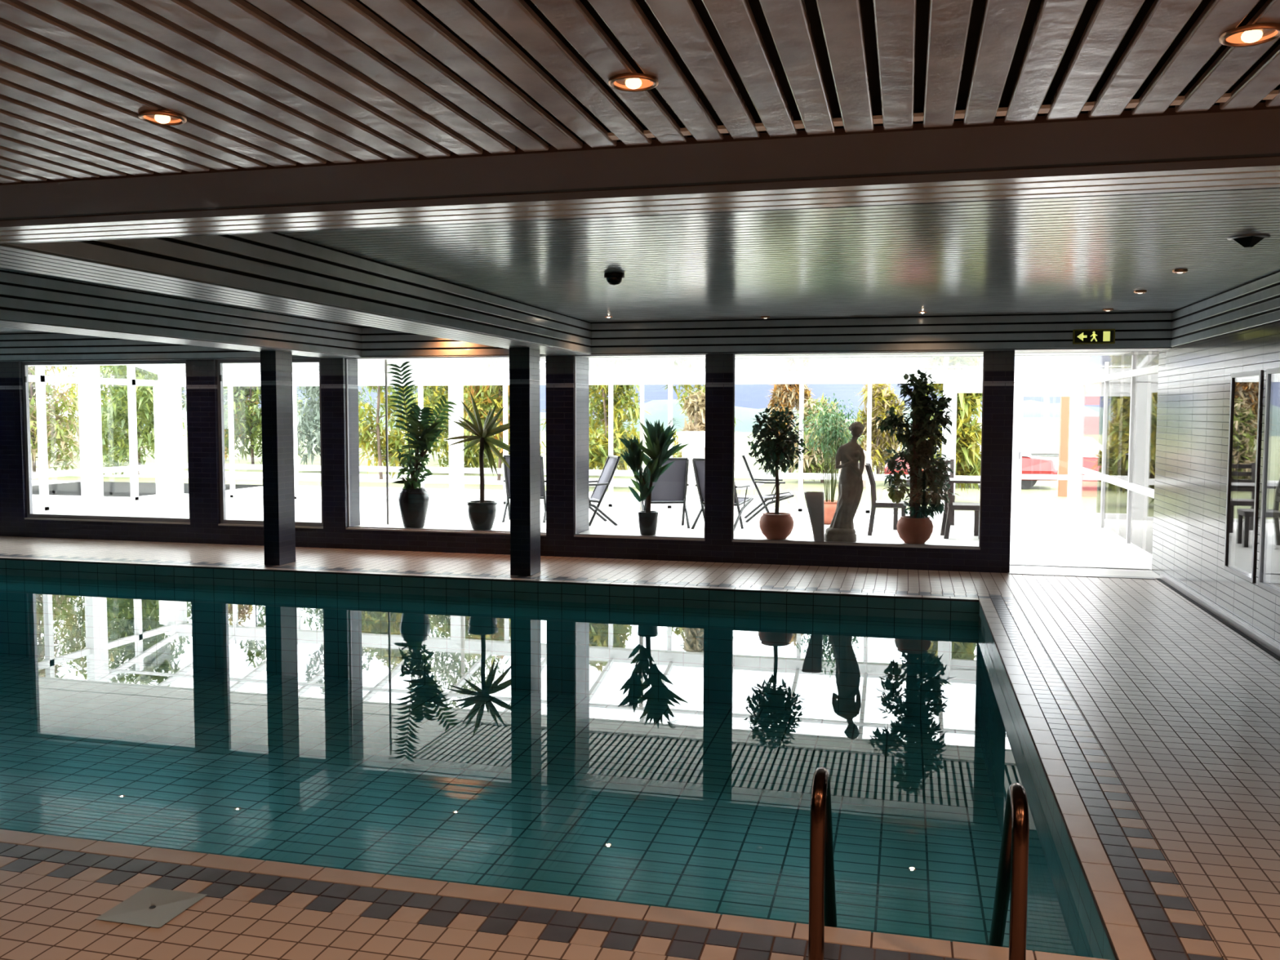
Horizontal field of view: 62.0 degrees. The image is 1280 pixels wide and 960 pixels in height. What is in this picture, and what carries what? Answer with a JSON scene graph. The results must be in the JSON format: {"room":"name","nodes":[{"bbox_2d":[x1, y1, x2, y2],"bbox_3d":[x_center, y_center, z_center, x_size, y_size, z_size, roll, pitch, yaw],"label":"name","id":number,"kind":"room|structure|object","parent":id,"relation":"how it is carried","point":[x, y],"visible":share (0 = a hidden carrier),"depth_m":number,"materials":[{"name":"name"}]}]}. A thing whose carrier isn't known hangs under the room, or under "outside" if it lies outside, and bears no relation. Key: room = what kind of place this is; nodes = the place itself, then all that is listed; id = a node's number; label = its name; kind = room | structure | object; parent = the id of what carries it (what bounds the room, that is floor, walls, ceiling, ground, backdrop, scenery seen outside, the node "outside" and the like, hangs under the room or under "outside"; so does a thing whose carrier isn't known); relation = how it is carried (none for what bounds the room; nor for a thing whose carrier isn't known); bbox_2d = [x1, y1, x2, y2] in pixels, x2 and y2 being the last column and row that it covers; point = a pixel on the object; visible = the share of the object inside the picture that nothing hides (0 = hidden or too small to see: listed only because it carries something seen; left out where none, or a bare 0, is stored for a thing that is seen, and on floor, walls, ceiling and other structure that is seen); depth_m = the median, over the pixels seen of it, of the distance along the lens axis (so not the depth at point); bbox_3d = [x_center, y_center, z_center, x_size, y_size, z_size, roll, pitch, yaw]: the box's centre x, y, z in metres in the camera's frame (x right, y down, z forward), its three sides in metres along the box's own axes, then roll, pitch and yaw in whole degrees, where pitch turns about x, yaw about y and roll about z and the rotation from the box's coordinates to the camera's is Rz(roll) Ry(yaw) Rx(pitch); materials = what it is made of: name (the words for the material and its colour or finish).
{"room":"indoor swimming pool","nodes":[
{"label":"indoor swimming pool","id":0,"kind":"room"},
{"bbox_2d":[260,351,295,565],"bbox_3d":[-4.031,-0.243,11.860,0.190,2.360,0.320,1,4,14],"label":"tiled pillar","id":1,"kind":"structure","parent":0,"point":[276,366],"depth_m":11.75,"materials":[{"name":"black tile"}]},
{"bbox_2d":[509,347,540,576],"bbox_3d":[-1.203,-0.192,11.155,0.220,2.360,0.320,1,4,14],"label":"tiled pillar","id":2,"kind":"structure","parent":0,"point":[524,362],"depth_m":11.02,"materials":[{"name":"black tile"}]},
{"bbox_2d":[31,468,1096,521],"bbox_3d":[-12.675,0.524,19.476,46.000,0.060,23.500,1,4,14],"label":"floor","id":3,"kind":"structure","parent":0,"point":[60,492],"depth_m":23.95,"materials":[{"name":"grey"}]},
{"bbox_2d":[27,365,79,472],"bbox_3d":[-17.117,-3.212,29.917,2.943,6.619,3.011,1,4,14],"label":"tree","id":4,"kind":"object","parent":3,"relation":"on","point":[52,434],"visible":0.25,"depth_m":30.04,"materials":[{"name":"green plant"}]},
{"bbox_2d":[99,364,186,475],"bbox_3d":[-14.091,-3.080,29.759,2.643,6.202,2.616,3,5,38],"label":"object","id":5,"kind":"object","parent":3,"relation":"on","point":[144,402],"visible":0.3,"depth_m":29.63,"materials":[{"name":"green plant"}]},
{"bbox_2d":[357,362,417,479],"bbox_3d":[-6.806,-2.530,28.000,2.491,5.166,2.376,-1,4,-17],"label":"tree","id":6,"kind":"object","parent":3,"relation":"on","point":[395,441],"visible":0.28,"depth_m":28.05,"materials":[{"name":"green plant"}]},
{"bbox_2d":[450,361,546,479],"bbox_3d":[-3.608,-2.368,27.622,2.642,4.907,2.583,1,4,14],"label":"tree","id":7,"kind":"object","parent":3,"relation":"on","point":[486,394],"visible":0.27,"depth_m":27.13,"materials":[{"name":"green plant"}]},
{"bbox_2d":[588,360,649,479],"bbox_3d":[-0.807,-2.103,25.984,2.370,4.599,2.426,1,4,14],"label":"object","id":8,"kind":"object","parent":3,"relation":"on","point":[598,454],"visible":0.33,"depth_m":25.78,"materials":[{"name":"green plant"}]},
{"bbox_2d":[674,359,738,462],"bbox_3d":[1.609,-1.967,25.893,1.672,4.345,1.772,1,4,14],"label":"tree","id":9,"kind":"object","parent":3,"relation":"on","point":[695,402],"visible":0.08,"depth_m":25.61,"materials":[{"name":"green plant"}]},
{"bbox_2d":[27,351,1131,366],"bbox_3d":[-2.457,-2.012,14.592,17.300,0.650,2.610,1,4,14],"label":"ceiling","id":10,"kind":"structure","parent":0,"point":[1049,353],"depth_m":14.64,"materials":[{"name":"white paint"}]},
{"bbox_2d":[131,355,1090,386],"bbox_3d":[-1.661,-2.082,17.570,17.200,0.934,3.569,1,4,14],"label":"trim","id":11,"kind":"structure","parent":10,"relation":"attached to","point":[482,377],"depth_m":18.54,"materials":[{"name":"white paint"}]},
{"bbox_2d":[0,347,1173,573],"bbox_3d":[-3.691,-0.639,13.444,19.310,2.950,0.620,1,4,14],"label":"wall","id":12,"kind":"structure","parent":0,"point":[717,546],"depth_m":12.53,"materials":[{"name":"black tile"}]},
{"bbox_2d":[28,364,166,511],"bbox_3d":[-10.152,-0.981,18.181,0.170,3.000,6.100,1,4,14],"label":"window","id":13,"kind":"structure","parent":12,"relation":"in","point":[88,380],"depth_m":19.08,"materials":[{"name":"white paint"}]},
{"bbox_2d":[22,360,190,522],"bbox_3d":[-7.035,-0.519,14.036,2.580,2.100,0.070,1,4,14],"label":"window","id":14,"kind":"structure","parent":12,"relation":"in","point":[24,364],"depth_m":14.21,"materials":[{"name":"grey metal"}]},
{"bbox_2d":[216,358,323,526],"bbox_3d":[-4.658,-0.476,13.443,1.500,2.100,0.070,1,4,14],"label":"window","id":15,"kind":"structure","parent":12,"relation":"in","point":[220,362],"depth_m":13.57,"materials":[{"name":"grey metal"}]},
{"bbox_2d":[345,355,546,533],"bbox_3d":[-2.356,-0.435,12.880,2.620,2.100,0.030,1,4,14],"label":"window","id":16,"kind":"structure","parent":12,"relation":"in","point":[346,359],"depth_m":13.14,"materials":[{"name":"grey metal"}]},
{"bbox_2d":[24,512,980,550],"bbox_3d":[-4.527,0.568,13.732,17.590,0.020,0.615,1,4,14],"label":"trim","id":17,"kind":"structure","parent":12,"relation":"attached to","point":[362,524],"depth_m":12.59,"materials":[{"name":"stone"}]},
{"bbox_2d":[384,360,389,524],"bbox_3d":[-3.235,-0.483,13.608,0.022,2.100,0.022,1,4,14],"label":"post","id":18,"kind":"object","parent":17,"relation":"on","point":[385,361],"visible":1,"depth_m":13.60,"materials":[{"name":"grey metal"}]},
{"bbox_2d":[386,361,457,528],"bbox_3d":[-2.690,-0.435,13.187,0.922,2.060,0.516,1,4,14],"label":"potted palm","id":19,"kind":"object","parent":17,"relation":"on","point":[413,500],"visible":1,"depth_m":13.14,"materials":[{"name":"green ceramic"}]},
{"bbox_2d":[398,487,429,528],"bbox_3d":[-2.815,0.347,13.245,0.380,0.490,0.380,1,4,14],"label":"pot","id":20,"kind":"object","parent":19,"relation":"attached to","point":[413,502],"depth_m":13.11,"materials":[{"name":"black ceramic"}]},
{"bbox_2d":[442,390,510,530],"bbox_3d":[-1.944,-0.246,12.996,1.058,1.710,0.895,1,4,14],"label":"yucca","id":21,"kind":"object","parent":17,"relation":"on","point":[482,513],"visible":0.96,"depth_m":12.94,"materials":[{"name":"green plant"}]},
{"bbox_2d":[466,500,497,530],"bbox_3d":[-1.933,0.436,13.030,0.370,0.345,0.370,1,4,14],"label":"pot","id":22,"kind":"object","parent":21,"relation":"attached to","point":[482,513],"depth_m":12.90,"materials":[{"name":"black ceramic"}]},
{"bbox_2d":[615,417,689,535],"bbox_3d":[0.138,-0.043,12.489,0.851,1.378,0.475,2,4,30],"label":"potted palm","id":23,"kind":"object","parent":17,"relation":"on","point":[658,440],"visible":1,"depth_m":12.45,"materials":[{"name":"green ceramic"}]},
{"bbox_2d":[745,401,809,539],"bbox_3d":[1.567,-0.110,12.098,0.742,1.570,0.734,1,4,14],"label":"tree","id":24,"kind":"object","parent":17,"relation":"on","point":[775,525],"visible":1,"depth_m":12.02,"materials":[{"name":"green plant"}]},
{"bbox_2d":[804,491,824,541],"bbox_3d":[1.953,0.412,11.931,0.230,0.550,0.220,1,4,14],"label":"planter","id":25,"kind":"object","parent":17,"relation":"on","point":[815,500],"visible":0.99,"depth_m":11.85,"materials":[{"name":"grey stone"}]},
{"bbox_2d":[824,421,865,542],"bbox_3d":[2.277,0.016,11.934,0.355,1.342,0.407,-3,5,-42],"label":"statue","id":26,"kind":"object","parent":17,"relation":"on","point":[841,529],"visible":1,"depth_m":11.85,"materials":[{"name":"stone"}]},
{"bbox_2d":[871,368,960,544],"bbox_3d":[3.036,-0.259,11.743,0.994,1.919,0.512,1,4,14],"label":"potted tree","id":27,"kind":"object","parent":17,"relation":"on","point":[915,528],"visible":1,"depth_m":11.66,"materials":[{"name":"green plant"}]},
{"bbox_2d":[573,354,706,538],"bbox_3d":[-0.006,-0.390,12.263,1.560,2.100,0.030,1,4,14],"label":"window","id":28,"kind":"structure","parent":12,"relation":"in","point":[575,356],"depth_m":12.38,"materials":[{"name":"grey metal"}]},
{"bbox_2d":[732,351,984,547],"bbox_3d":[2.351,-0.347,11.675,2.680,2.100,0.030,1,4,14],"label":"window","id":29,"kind":"structure","parent":12,"relation":"in","point":[979,546],"depth_m":11.67,"materials":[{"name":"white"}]},
{"bbox_2d":[1007,572,1155,579],"bbox_3d":[4.607,1.001,11.148,1.440,0.006,0.120,1,4,14],"label":"threshold","id":30,"kind":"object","parent":12,"relation":"attached to","point":[1015,573],"depth_m":11.11,"materials":[{"name":"grey"}]},
{"bbox_2d":[0,0,1279,361],"bbox_3d":[-5.419,-1.332,6.670,19.010,0.474,13.850,1,4,14],"label":"ceiling","id":31,"kind":"structure","parent":0,"point":[301,115],"depth_m":2.98,"materials":[{"name":"wood"}]},
{"bbox_2d":[137,110,186,125],"bbox_3d":[-1.070,-0.812,2.386,0.100,0.024,0.100,1,4,14],"label":"recessed light","id":32,"kind":"object","parent":31,"relation":"in","point":[162,117],"visible":1,"depth_m":2.38,"materials":[{"name":"brown"}]},
{"bbox_2d":[604,271,624,284],"bbox_3d":[-0.191,-1.494,7.927,0.156,0.086,0.156,1,4,14],"label":"ceiling sensor","id":33,"kind":"object","parent":31,"relation":"attached to","point":[612,278],"visible":1,"depth_m":7.88,"materials":[{"name":"black plastic"}]},
{"bbox_2d":[608,72,658,92],"bbox_3d":[-0.013,-0.792,2.122,0.100,0.024,0.100,1,4,14],"label":"recessed light","id":34,"kind":"object","parent":31,"relation":"in","point":[636,82],"visible":1,"depth_m":2.11,"materials":[{"name":"brown metal"}]},
{"bbox_2d":[760,315,769,319],"bbox_3d":[1.347,-1.745,11.430,0.100,0.028,0.100,1,4,14],"label":"recessed light","id":35,"kind":"object","parent":31,"relation":"in","point":[762,317],"visible":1,"depth_m":11.39,"materials":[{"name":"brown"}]},
{"bbox_2d":[1072,328,1115,344],"bbox_3d":[4.658,-1.472,10.922,0.400,0.150,0.051,1,4,14],"label":"exit sign","id":36,"kind":"object","parent":31,"relation":"attached to","point":[1081,336],"visible":1,"depth_m":10.90,"materials":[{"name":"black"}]},
{"bbox_2d":[1102,308,1113,311],"bbox_3d":[4.621,-1.679,10.511,0.100,0.028,0.100,1,4,14],"label":"recessed light","id":37,"kind":"object","parent":31,"relation":"in","point":[1104,309],"visible":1,"depth_m":10.48,"materials":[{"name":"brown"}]},
{"bbox_2d":[1133,289,1146,293],"bbox_3d":[4.213,-1.581,8.966,0.100,0.028,0.100,1,4,14],"label":"recessed light","id":38,"kind":"object","parent":31,"relation":"in","point":[1141,291],"visible":1,"depth_m":8.93,"materials":[{"name":"brown"}]},
{"bbox_2d":[1172,269,1187,273],"bbox_3d":[3.886,-1.499,7.659,0.100,0.028,0.100,1,4,14],"label":"recessed light","id":39,"kind":"object","parent":31,"relation":"in","point":[1175,271],"visible":1,"depth_m":7.63,"materials":[{"name":"brown"}]},
{"bbox_2d":[1226,233,1270,248],"bbox_3d":[3.556,-1.389,6.220,0.220,0.062,0.220,1,4,14],"label":"ceiling speaker","id":40,"kind":"object","parent":31,"relation":"attached to","point":[1246,241],"visible":1,"depth_m":6.19,"materials":[{"name":"black plastic"}]},
{"bbox_2d":[1218,22,1279,47],"bbox_3d":[1.063,-0.773,1.849,0.100,0.024,0.100,1,4,14],"label":"recessed light","id":41,"kind":"object","parent":31,"relation":"in","point":[1250,37],"visible":1,"depth_m":1.84,"materials":[{"name":"brown"}]},
{"bbox_2d":[0,496,1279,959],"bbox_3d":[-4.636,1.211,9.914,19.250,0.301,20.200,1,4,14],"label":"floor","id":42,"kind":"structure","parent":0,"point":[1153,724],"depth_m":4.55,"materials":[{"name":"tile"}]},
{"bbox_2d":[95,886,206,928],"bbox_3d":[-1.672,1.464,3.651,0.250,0.003,0.250,1,4,14],"label":"floor drain","id":43,"kind":"object","parent":42,"relation":"on","point":[153,907],"visible":1,"depth_m":3.65,"materials":[{"name":"silver metal"}]},
{"bbox_2d":[458,361,463,509],"bbox_3d":[-3.128,-0.801,18.602,0.050,2.620,0.050,1,4,14],"label":"post","id":44,"kind":"object","parent":42,"relation":"on","point":[460,380],"visible":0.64,"depth_m":18.58,"materials":[{"name":"grey"}]},
{"bbox_2d":[502,454,546,522],"bbox_3d":[-1.769,0.122,16.706,0.682,1.057,0.799,0,4,4],"label":"recliner","id":45,"kind":"object","parent":42,"relation":"on","point":[506,470],"visible":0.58,"depth_m":16.49,"materials":[{"name":"black"}]},
{"bbox_2d":[0,560,1115,959],"bbox_3d":[-6.039,1.727,8.625,17.170,1.130,6.600,1,4,14],"label":"swimming pool","id":46,"kind":"object","parent":42,"relation":"in","point":[659,747],"visible":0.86,"depth_m":9.26,"materials":[{"name":"tile"}]},
{"bbox_2d":[808,766,837,959],"bbox_3d":[0.619,1.750,3.590,0.090,1.754,0.808,1,4,14],"label":"pool handrail","id":47,"kind":"object","parent":46,"relation":"attached to","point":[822,895],"visible":0.92,"depth_m":3.20,"materials":[{"name":"brown metal"}]},
{"bbox_2d":[988,782,1029,959],"bbox_3d":[1.177,1.760,3.451,0.090,1.754,0.808,1,4,14],"label":"pool handrail","id":48,"kind":"object","parent":46,"relation":"attached to","point":[1013,864],"visible":0.99,"depth_m":3.06,"materials":[{"name":"brown metal"}]},
{"bbox_2d":[589,454,620,525],"bbox_3d":[-0.761,0.157,16.190,0.799,1.057,0.682,-1,4,-16],"label":"recliner","id":49,"kind":"object","parent":42,"relation":"on","point":[602,485],"visible":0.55,"depth_m":16.11,"materials":[{"name":"black"}]},
{"bbox_2d":[153,382,1081,518],"bbox_3d":[-1.247,-0.627,19.236,17.250,2.200,0.320,1,4,14],"label":"window","id":50,"kind":"structure","parent":42,"relation":"on","point":[167,402],"depth_m":19.52,"materials":[{"name":"white paint"}]},
{"bbox_2d":[1017,392,1073,518],"bbox_3d":[6.594,-0.401,17.315,0.840,2.030,0.103,1,4,14],"label":"door","id":51,"kind":"structure","parent":50,"relation":"attached to","point":[1046,477],"depth_m":17.33,"materials":[{"name":"white paint"}]},
{"bbox_2d":[639,360,644,511],"bbox_3d":[0.029,-0.672,16.682,0.055,2.620,0.055,1,4,14],"label":"post","id":52,"kind":"object","parent":42,"relation":"on","point":[642,362],"visible":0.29,"depth_m":16.63,"materials":[{"name":"grey metal"}]},
{"bbox_2d":[639,457,689,528],"bbox_3d":[0.365,0.177,15.914,0.682,1.057,0.799,0,4,-6],"label":"recliner","id":53,"kind":"object","parent":42,"relation":"on","point":[670,487],"visible":0.61,"depth_m":15.71,"materials":[{"name":"black fabric"}]},
{"bbox_2d":[691,457,753,530],"bbox_3d":[1.210,0.196,15.653,0.682,1.057,0.799,2,4,29],"label":"recliner","id":54,"kind":"object","parent":42,"relation":"on","point":[698,463],"visible":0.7,"depth_m":15.53,"materials":[{"name":"black"}]},
{"bbox_2d":[741,453,794,522],"bbox_3d":[2.001,0.127,16.762,0.799,1.057,0.682,0,4,4],"label":"recliner","id":55,"kind":"object","parent":42,"relation":"on","point":[784,495],"visible":0.88,"depth_m":16.47,"materials":[{"name":"black metal"}]},
{"bbox_2d":[797,392,865,524],"bbox_3d":[2.955,-0.332,16.294,0.935,2.006,1.001,-2,4,-32],"label":"bamboo","id":56,"kind":"object","parent":42,"relation":"on","point":[830,505],"visible":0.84,"depth_m":16.20,"materials":[{"name":"plant"}]},
{"bbox_2d":[865,463,906,535],"bbox_3d":[3.441,0.271,14.906,0.568,0.980,0.460,1,4,14],"label":"dining chair","id":57,"kind":"object","parent":42,"relation":"on","point":[875,504],"visible":0.78,"depth_m":14.72,"materials":[{"name":"grey wood"}]},
{"bbox_2d":[893,476,980,529],"bbox_3d":[4.497,0.353,15.576,1.600,0.735,0.700,1,4,14],"label":"garden table","id":58,"kind":"object","parent":42,"relation":"on","point":[953,480],"visible":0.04,"depth_m":15.45,"materials":[{"name":"grey wood"}]},
{"bbox_2d":[922,458,955,525],"bbox_3d":[4.605,0.178,16.410,0.460,0.980,0.568,1,4,14],"label":"dining chair","id":59,"kind":"object","parent":42,"relation":"on","point":[952,462],"visible":0.3,"depth_m":16.50,"materials":[{"name":"grey wood"}]},
{"bbox_2d":[940,468,979,538],"bbox_3d":[4.386,0.295,14.563,0.568,0.980,0.460,1,4,9],"label":"dining chair","id":60,"kind":"object","parent":42,"relation":"on","point":[946,521],"visible":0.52,"depth_m":14.39,"materials":[{"name":"grey wood"}]},
{"bbox_2d":[637,510,658,535],"bbox_3d":[0.095,0.508,12.526,0.244,0.275,0.244,1,4,14],"label":"pot","id":61,"kind":"object","parent":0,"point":[647,519],"depth_m":12.44,"materials":[{"name":"black ceramic"}]},
{"bbox_2d":[824,499,837,524],"bbox_3d":[2.913,0.495,16.343,0.512,0.348,0.512,1,4,14],"label":"pot","id":62,"kind":"object","parent":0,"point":[830,505],"depth_m":16.12,"materials":[{"name":"orange ceramic"}]},
{"bbox_2d":[1151,322,1279,645],"bbox_3d":[4.066,0.047,4.443,0.520,2.760,14.370,1,4,14],"label":"wall","id":63,"kind":"structure","parent":0,"point":[1194,379],"depth_m":9.30,"materials":[{"name":"grey tile"}]},
{"bbox_2d":[1071,351,1159,569],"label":"window","id":64,"kind":"structure","parent":63,"relation":"in","point":[1144,557],"depth_m":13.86,"materials":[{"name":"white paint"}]},
{"bbox_2d":[1155,573,1279,661],"bbox_3d":[3.716,1.407,4.399,0.090,0.050,13.550,1,4,14],"label":"baseboard","id":65,"kind":"structure","parent":63,"relation":"attached to","point":[1267,645],"depth_m":8.70,"materials":[{"name":"grey metal"}]},
{"bbox_2d":[1223,369,1262,583],"bbox_3d":[4.831,-0.043,8.480,0.072,1.630,0.770,1,4,14],"label":"window","id":66,"kind":"structure","parent":63,"relation":"in","point":[1234,424],"depth_m":8.80,"materials":[{"name":"grey metal"}]},
{"bbox_2d":[1257,367,1279,596],"bbox_3d":[4.588,0.018,7.512,0.072,1.630,0.970,1,4,14],"label":"window","id":67,"kind":"structure","parent":63,"relation":"in","point":[1268,513],"depth_m":7.95,"materials":[{"name":"grey metal"}]},
{"label":"outside","id":68,"kind":"structure","parent":0,"visible":0},
{"bbox_2d":[63,399,1099,432],"bbox_3d":[20.185,-6.372,108.153,166.600,4.256,30.000,1,4,14],"label":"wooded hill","id":69,"kind":"structure","parent":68,"point":[658,409],"depth_m":101.97,"materials":[{"name":"green plant"}]},
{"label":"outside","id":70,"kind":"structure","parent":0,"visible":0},
{"bbox_2d":[31,418,1096,519],"bbox_3d":[41.238,-8.572,164.710,400.000,0.001,460.000,1,4,14],"label":"lawn","id":71,"kind":"structure","parent":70,"point":[1042,496],"depth_m":27.43,"materials":[{"name":"green plant"}]},
{"bbox_2d":[30,365,79,453],"bbox_3d":[-27.232,-5.672,47.796,5.446,10.131,5.527,1,4,14],"label":"tree","id":72,"kind":"object","parent":71,"relation":"on","point":[58,366],"visible":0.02,"depth_m":48.58,"materials":[{"name":"green plant"}]},
{"bbox_2d":[50,365,125,456],"bbox_3d":[-21.400,-5.168,42.069,4.038,9.006,4.838,-3,5,-36],"label":"tree","id":73,"kind":"object","parent":71,"relation":"on","point":[73,386],"visible":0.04,"depth_m":42.31,"materials":[{"name":"green plant"}]},
{"bbox_2d":[100,364,186,467],"bbox_3d":[-16.414,-3.469,34.770,3.694,7.322,4.084,-1,4,-12],"label":"tree","id":74,"kind":"object","parent":71,"relation":"on","point":[166,368],"visible":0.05,"depth_m":34.26,"materials":[{"name":"green plant"}]},
{"bbox_2d":[223,364,261,459],"bbox_3d":[-15.201,-3.951,39.530,2.984,7.107,2.967,1,4,14],"label":"tree","id":75,"kind":"object","parent":71,"relation":"on","point":[256,402],"visible":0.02,"depth_m":39.89,"materials":[{"name":"green plant"}]},
{"bbox_2d":[222,363,309,464],"bbox_3d":[-12.652,-3.520,34.563,3.700,6.938,3.960,-2,4,-25],"label":"tree","id":76,"kind":"object","parent":71,"relation":"on","point":[248,428],"visible":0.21,"depth_m":34.18,"materials":[{"name":"green plant"}]},
{"bbox_2d":[257,364,384,453],"bbox_3d":[-13.530,-5.536,45.630,5.397,10.384,5.606,1,4,14],"label":"tree","id":77,"kind":"object","parent":71,"relation":"on","point":[360,394],"visible":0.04,"depth_m":46.60,"materials":[{"name":"green plant"}]},
{"bbox_2d":[292,363,363,471],"bbox_3d":[-9.486,-3.536,31.986,2.645,6.650,2.897,-1,4,-23],"label":"tree","id":78,"kind":"object","parent":71,"relation":"on","point":[308,429],"visible":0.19,"depth_m":31.74,"materials":[{"name":"green plant"}]},
{"bbox_2d":[379,362,509,435],"bbox_3d":[-7.291,-5.611,39.815,4.805,9.805,5.432,1,4,14],"label":"tree","id":79,"kind":"object","parent":71,"relation":"on","point":[415,386],"visible":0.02,"depth_m":38.97,"materials":[{"name":"green plant"}]},
{"bbox_2d":[404,361,502,473],"bbox_3d":[-5.414,-2.918,32.125,3.497,6.042,3.584,1,4,14],"label":"tree","id":80,"kind":"object","parent":71,"relation":"on","point":[469,453],"visible":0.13,"depth_m":31.59,"materials":[{"name":"green plant"}]},
{"bbox_2d":[540,362,639,475],"bbox_3d":[-1.445,-2.747,31.289,3.052,5.692,3.186,0,4,1],"label":"tree","id":81,"kind":"object","parent":71,"relation":"on","point":[589,393],"visible":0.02,"depth_m":31.29,"materials":[{"name":"green plant"}]},
{"bbox_2d":[678,431,705,493],"bbox_3d":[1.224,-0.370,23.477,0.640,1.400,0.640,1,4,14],"label":"hut","id":82,"kind":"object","parent":71,"relation":"on","point":[696,439],"visible":0.34,"depth_m":23.20,"materials":[{"name":"beige"}]},
{"bbox_2d":[645,359,740,457],"bbox_3d":[1.704,-2.470,29.873,2.697,5.556,2.732,-2,4,-29],"label":"tree","id":83,"kind":"object","parent":71,"relation":"on","point":[682,366],"visible":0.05,"depth_m":29.54,"materials":[{"name":"green plant"}]},
{"bbox_2d":[764,358,815,472],"bbox_3d":[4.338,-2.559,30.677,1.682,4.930,1.526,2,4,27],"label":"tree","id":84,"kind":"object","parent":71,"relation":"on","point":[786,395],"visible":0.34,"depth_m":30.42,"materials":[{"name":"green plant"}]},
{"bbox_2d":[786,392,853,482],"bbox_3d":[4.754,-1.044,27.711,1.971,2.511,1.799,0,4,-2],"label":"tree","id":85,"kind":"object","parent":71,"relation":"on","point":[810,466],"visible":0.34,"depth_m":27.47,"materials":[{"name":"green plant"}]},
{"bbox_2d":[839,449,871,487],"bbox_3d":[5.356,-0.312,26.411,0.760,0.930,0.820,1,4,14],"label":"shed","id":86,"kind":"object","parent":71,"relation":"on","point":[864,451],"visible":0.15,"depth_m":25.99,"materials":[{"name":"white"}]},
{"bbox_2d":[852,368,910,474],"bbox_3d":[6.782,-1.503,30.289,1.960,3.342,1.936,1,4,14],"label":"tree","id":87,"kind":"object","parent":71,"relation":"on","point":[882,398],"visible":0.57,"depth_m":30.00,"materials":[{"name":"green plant"}]},
{"bbox_2d":[920,356,982,493],"bbox_3d":[6.350,-1.368,21.458,1.940,3.733,1.734,1,4,14],"label":"tree","id":88,"kind":"object","parent":71,"relation":"on","point":[968,458],"visible":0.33,"depth_m":21.07,"materials":[{"name":"green plant"}]},
{"bbox_2d":[884,443,1057,488],"bbox_3d":[8.148,-0.493,26.434,4.000,1.300,1.700,1,4,14],"label":"car","id":89,"kind":"object","parent":71,"relation":"on","point":[1031,464],"visible":0.25,"depth_m":25.35,"materials":[{"name":"red paint"}]},
{"bbox_2d":[938,417,1059,456],"bbox_3d":[16.976,-0.837,48.369,7.100,4.000,6.800,1,4,14],"label":"house","id":90,"kind":"structure","parent":71,"relation":"on","point":[1041,436],"depth_m":46.32,"materials":[{"name":"white paint"}]},
{"bbox_2d":[1057,377,1100,497],"bbox_3d":[9.828,-0.927,23.093,1.340,2.600,0.200,1,4,14],"label":"shelter","id":91,"kind":"object","parent":71,"relation":"on","point":[1091,394],"visible":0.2,"depth_m":23.13,"materials":[{"name":"brown wood"}]},
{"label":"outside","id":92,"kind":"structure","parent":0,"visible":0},
{"bbox_2d":[170,355,1101,419],"bbox_3d":[119.757,-42.540,393.356,560.500,40.849,225.000,1,4,14],"label":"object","id":93,"kind":"object","parent":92,"point":[748,396],"visible":0.07,"depth_m":331.15,"materials":[{"name":"white"}]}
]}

